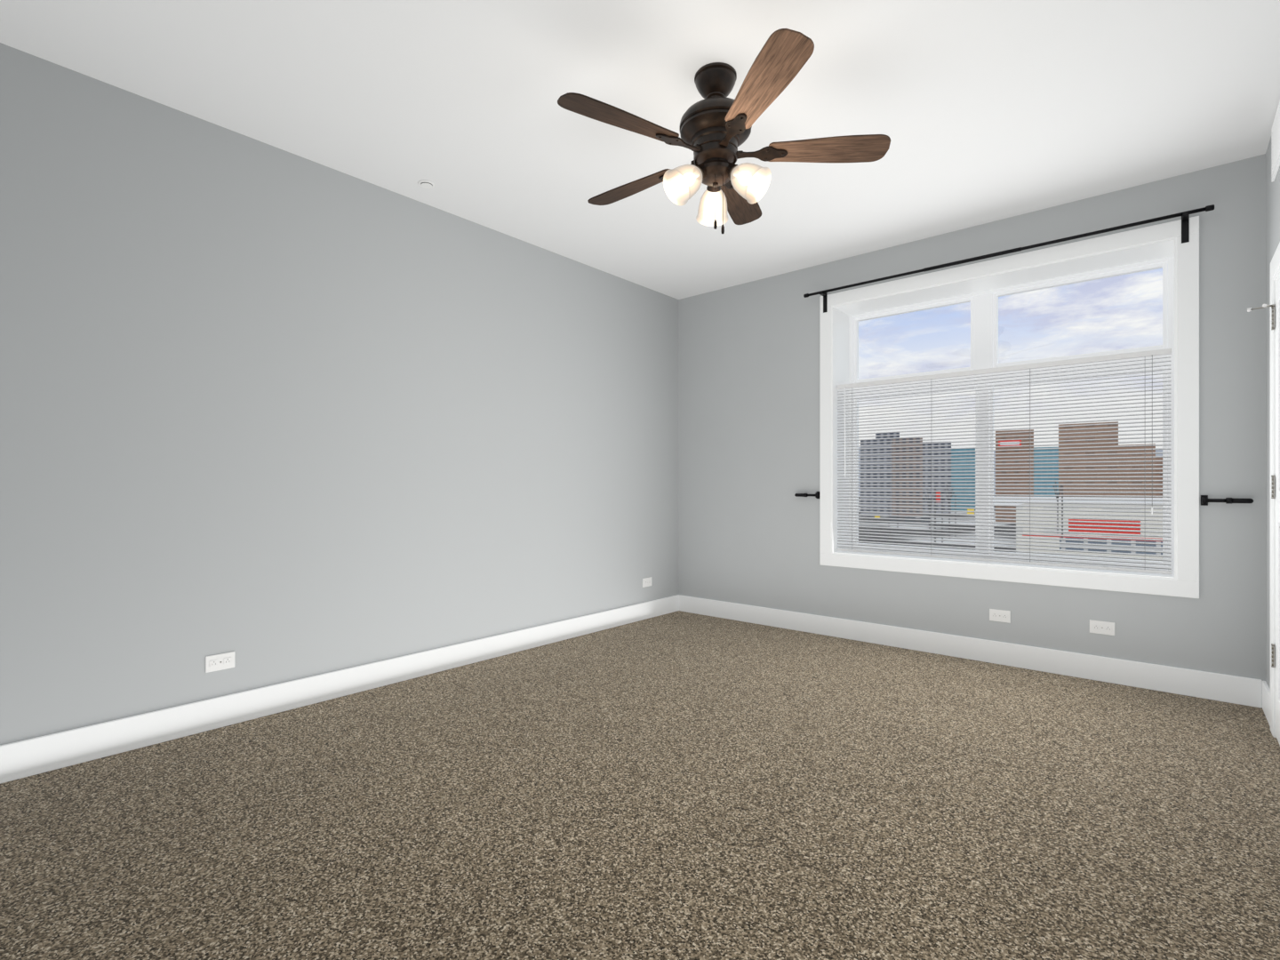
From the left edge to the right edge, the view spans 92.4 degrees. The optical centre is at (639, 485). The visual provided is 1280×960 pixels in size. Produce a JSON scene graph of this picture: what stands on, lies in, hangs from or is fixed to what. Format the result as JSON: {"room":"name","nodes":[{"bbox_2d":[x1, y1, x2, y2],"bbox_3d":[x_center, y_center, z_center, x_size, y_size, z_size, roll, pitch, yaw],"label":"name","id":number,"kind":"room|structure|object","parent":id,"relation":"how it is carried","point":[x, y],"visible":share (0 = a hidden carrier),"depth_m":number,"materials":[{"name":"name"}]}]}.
{"room":"empty bedroom","nodes":[
{"label":"empty bedroom","id":0,"kind":"room"},
{"bbox_2d":[0,42,678,744],"bbox_3d":[-1.300,-0.301,4.230,0.200,3.050,5.900,0,0,41],"label":"wall","id":1,"kind":"structure","parent":0,"point":[270,414],"depth_m":3.30,"materials":[{"name":"paint"}]},
{"bbox_2d":[205,651,234,672],"bbox_3d":[-2.127,0.894,3.111,0.008,0.082,0.128,0,0,41],"label":"electrical outlet","id":2,"kind":"object","parent":1,"relation":"attached to","point":[220,661],"visible":1,"depth_m":3.11,"materials":[{"name":"white plastic"}]},
{"bbox_2d":[0,594,679,783],"bbox_3d":[-1.314,1.147,4.045,0.020,0.155,5.200,0,0,41],"label":"baseboard","id":3,"kind":"structure","parent":1,"relation":"attached to","point":[41,755],"depth_m":3.28,"materials":[{"name":"white wood"}]},
{"bbox_2d":[642,576,651,587],"bbox_3d":[0.069,0.890,5.655,0.008,0.082,0.128,0,0,41],"label":"electrical outlet","id":4,"kind":"object","parent":1,"relation":"attached to","point":[646,581],"visible":1,"depth_m":5.65,"materials":[{"name":"white plastic"}]},
{"bbox_2d":[0,610,1279,959],"bbox_3d":[0.309,1.324,2.842,4.449,0.200,5.900,0,0,41],"label":"floor","id":5,"kind":"structure","parent":0,"point":[677,785],"depth_m":2.25,"materials":[{"name":"brown carpet"}]},
{"bbox_2d":[0,0,1279,299],"bbox_3d":[0.309,-1.926,2.842,4.449,0.200,5.900,0,0,41],"label":"ceiling","id":6,"kind":"structure","parent":0,"point":[978,112],"depth_m":2.88,"materials":[{"name":"paint"}]},
{"bbox_2d":[417,180,434,188],"bbox_3d":[-1.291,-1.820,3.712,0.098,0.010,0.098,0,0,41],"label":"sprinkler","id":7,"kind":"object","parent":6,"relation":"attached to","point":[427,184],"visible":1,"depth_m":3.70,"materials":[{"name":"white metal"}]},
{"bbox_2d":[557,28,890,233],"bbox_3d":[0.290,-1.463,2.768,1.394,0.724,1.450,0,0,41],"label":"fan","id":8,"kind":"object","parent":6,"relation":"hanging from","point":[716,126],"visible":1,"depth_m":2.65,"materials":[{"name":"brown wood"}]},
{"bbox_2d":[678,153,1265,680],"bbox_3d":[2.073,-0.301,4.886,4.049,3.050,0.500,0,0,41],"label":"wall","id":9,"kind":"structure","parent":0,"point":[748,426],"depth_m":4.37,"materials":[{"name":"paint"}]},
{"bbox_2d":[794,491,819,498],"bbox_3d":[1.390,0.078,5.111,0.211,0.060,0.041,0,0,37],"label":"curtain holdback","id":10,"kind":"object","parent":9,"relation":"attached to","point":[816,495],"visible":1,"depth_m":5.09,"materials":[{"name":"black metal"}]},
{"bbox_2d":[679,594,1255,706],"bbox_3d":[1.914,1.147,4.679,4.019,0.155,0.020,0,0,41],"label":"baseboard","id":11,"kind":"structure","parent":9,"relation":"attached to","point":[1210,685],"depth_m":4.18,"materials":[{"name":"white wood"}]},
{"bbox_2d":[989,608,1010,623],"bbox_3d":[2.469,0.892,4.208,0.128,0.082,0.008,0,0,41],"label":"electrical outlet","id":12,"kind":"object","parent":9,"relation":"attached to","point":[1000,615],"visible":1,"depth_m":4.20,"materials":[{"name":"white plastic"}]},
{"bbox_2d":[803,204,1214,312],"bbox_3d":[2.306,-1.499,4.272,2.473,0.165,0.084,0,0,41],"label":"curtain rod","id":13,"kind":"object","parent":9,"relation":"attached to","point":[1185,227],"visible":1,"depth_m":3.98,"materials":[{"name":"black metal"}]},
{"bbox_2d":[819,216,1199,598],"bbox_3d":[2.498,-0.454,4.459,2.306,2.209,0.450,0,0,41],"label":"window","id":14,"kind":"structure","parent":9,"relation":"in","point":[981,287],"depth_m":4.28,"materials":[{"name":"white plastic"}]},
{"bbox_2d":[836,348,1171,574],"bbox_3d":[2.394,-0.145,4.339,2.068,1.352,0.044,0,0,41],"label":"window blinds","id":15,"kind":"object","parent":14,"relation":"attached to","point":[1116,356],"visible":0.94,"depth_m":4.19,"materials":[{"name":"white plastic"}]},
{"bbox_2d":[1089,619,1114,635],"bbox_3d":[2.894,0.889,3.841,0.128,0.082,0.008,0,0,41],"label":"electrical outlet","id":16,"kind":"object","parent":9,"relation":"attached to","point":[1102,628],"visible":1,"depth_m":3.84,"materials":[{"name":"white plastic"}]},
{"bbox_2d":[1200,495,1253,505],"bbox_3d":[3.306,0.084,3.457,0.216,0.060,0.041,0,0,44],"label":"curtain holdback","id":17,"kind":"object","parent":9,"relation":"attached to","point":[1204,500],"visible":0.98,"depth_m":3.45,"materials":[{"name":"black metal"}]},
{"bbox_2d":[1265,136,1279,688],"bbox_3d":[1.917,-0.301,1.454,0.200,3.050,5.900,0,0,41],"label":"wall","id":18,"kind":"structure","parent":0,"point":[1272,215],"depth_m":3.27,"materials":[{"name":"paint"}]},
{"bbox_2d":[1255,679,1270,726],"bbox_3d":[3.291,1.147,3.215,0.020,0.155,0.358,0,0,41],"label":"baseboard","id":19,"kind":"structure","parent":18,"relation":"attached to","point":[1262,691],"depth_m":3.31,"materials":[{"name":"white wood"}]},
{"bbox_2d":[1247,242,1279,744],"bbox_3d":[2.816,0.054,2.639,0.228,2.340,1.110,0,0,41],"label":"door","id":20,"kind":"structure","parent":18,"relation":"in","point":[1275,496],"depth_m":2.98,"materials":[{"name":"white wood"}]},
{"bbox_2d":[1271,100,1279,182],"bbox_3d":[3.052,-1.666,2.931,0.011,0.270,0.420,0,0,41],"label":"air vent","id":21,"kind":"object","parent":18,"relation":"in","point":[1275,147],"visible":1,"depth_m":2.98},
{"label":"outside","id":22,"kind":"structure","parent":0,"visible":0},
{"bbox_2d":[858,421,1167,563],"bbox_3d":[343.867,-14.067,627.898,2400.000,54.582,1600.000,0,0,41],"label":"city","id":23,"kind":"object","parent":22,"point":[1068,464],"depth_m":163.06,"materials":[{"name":"brown brick"}]}
]}

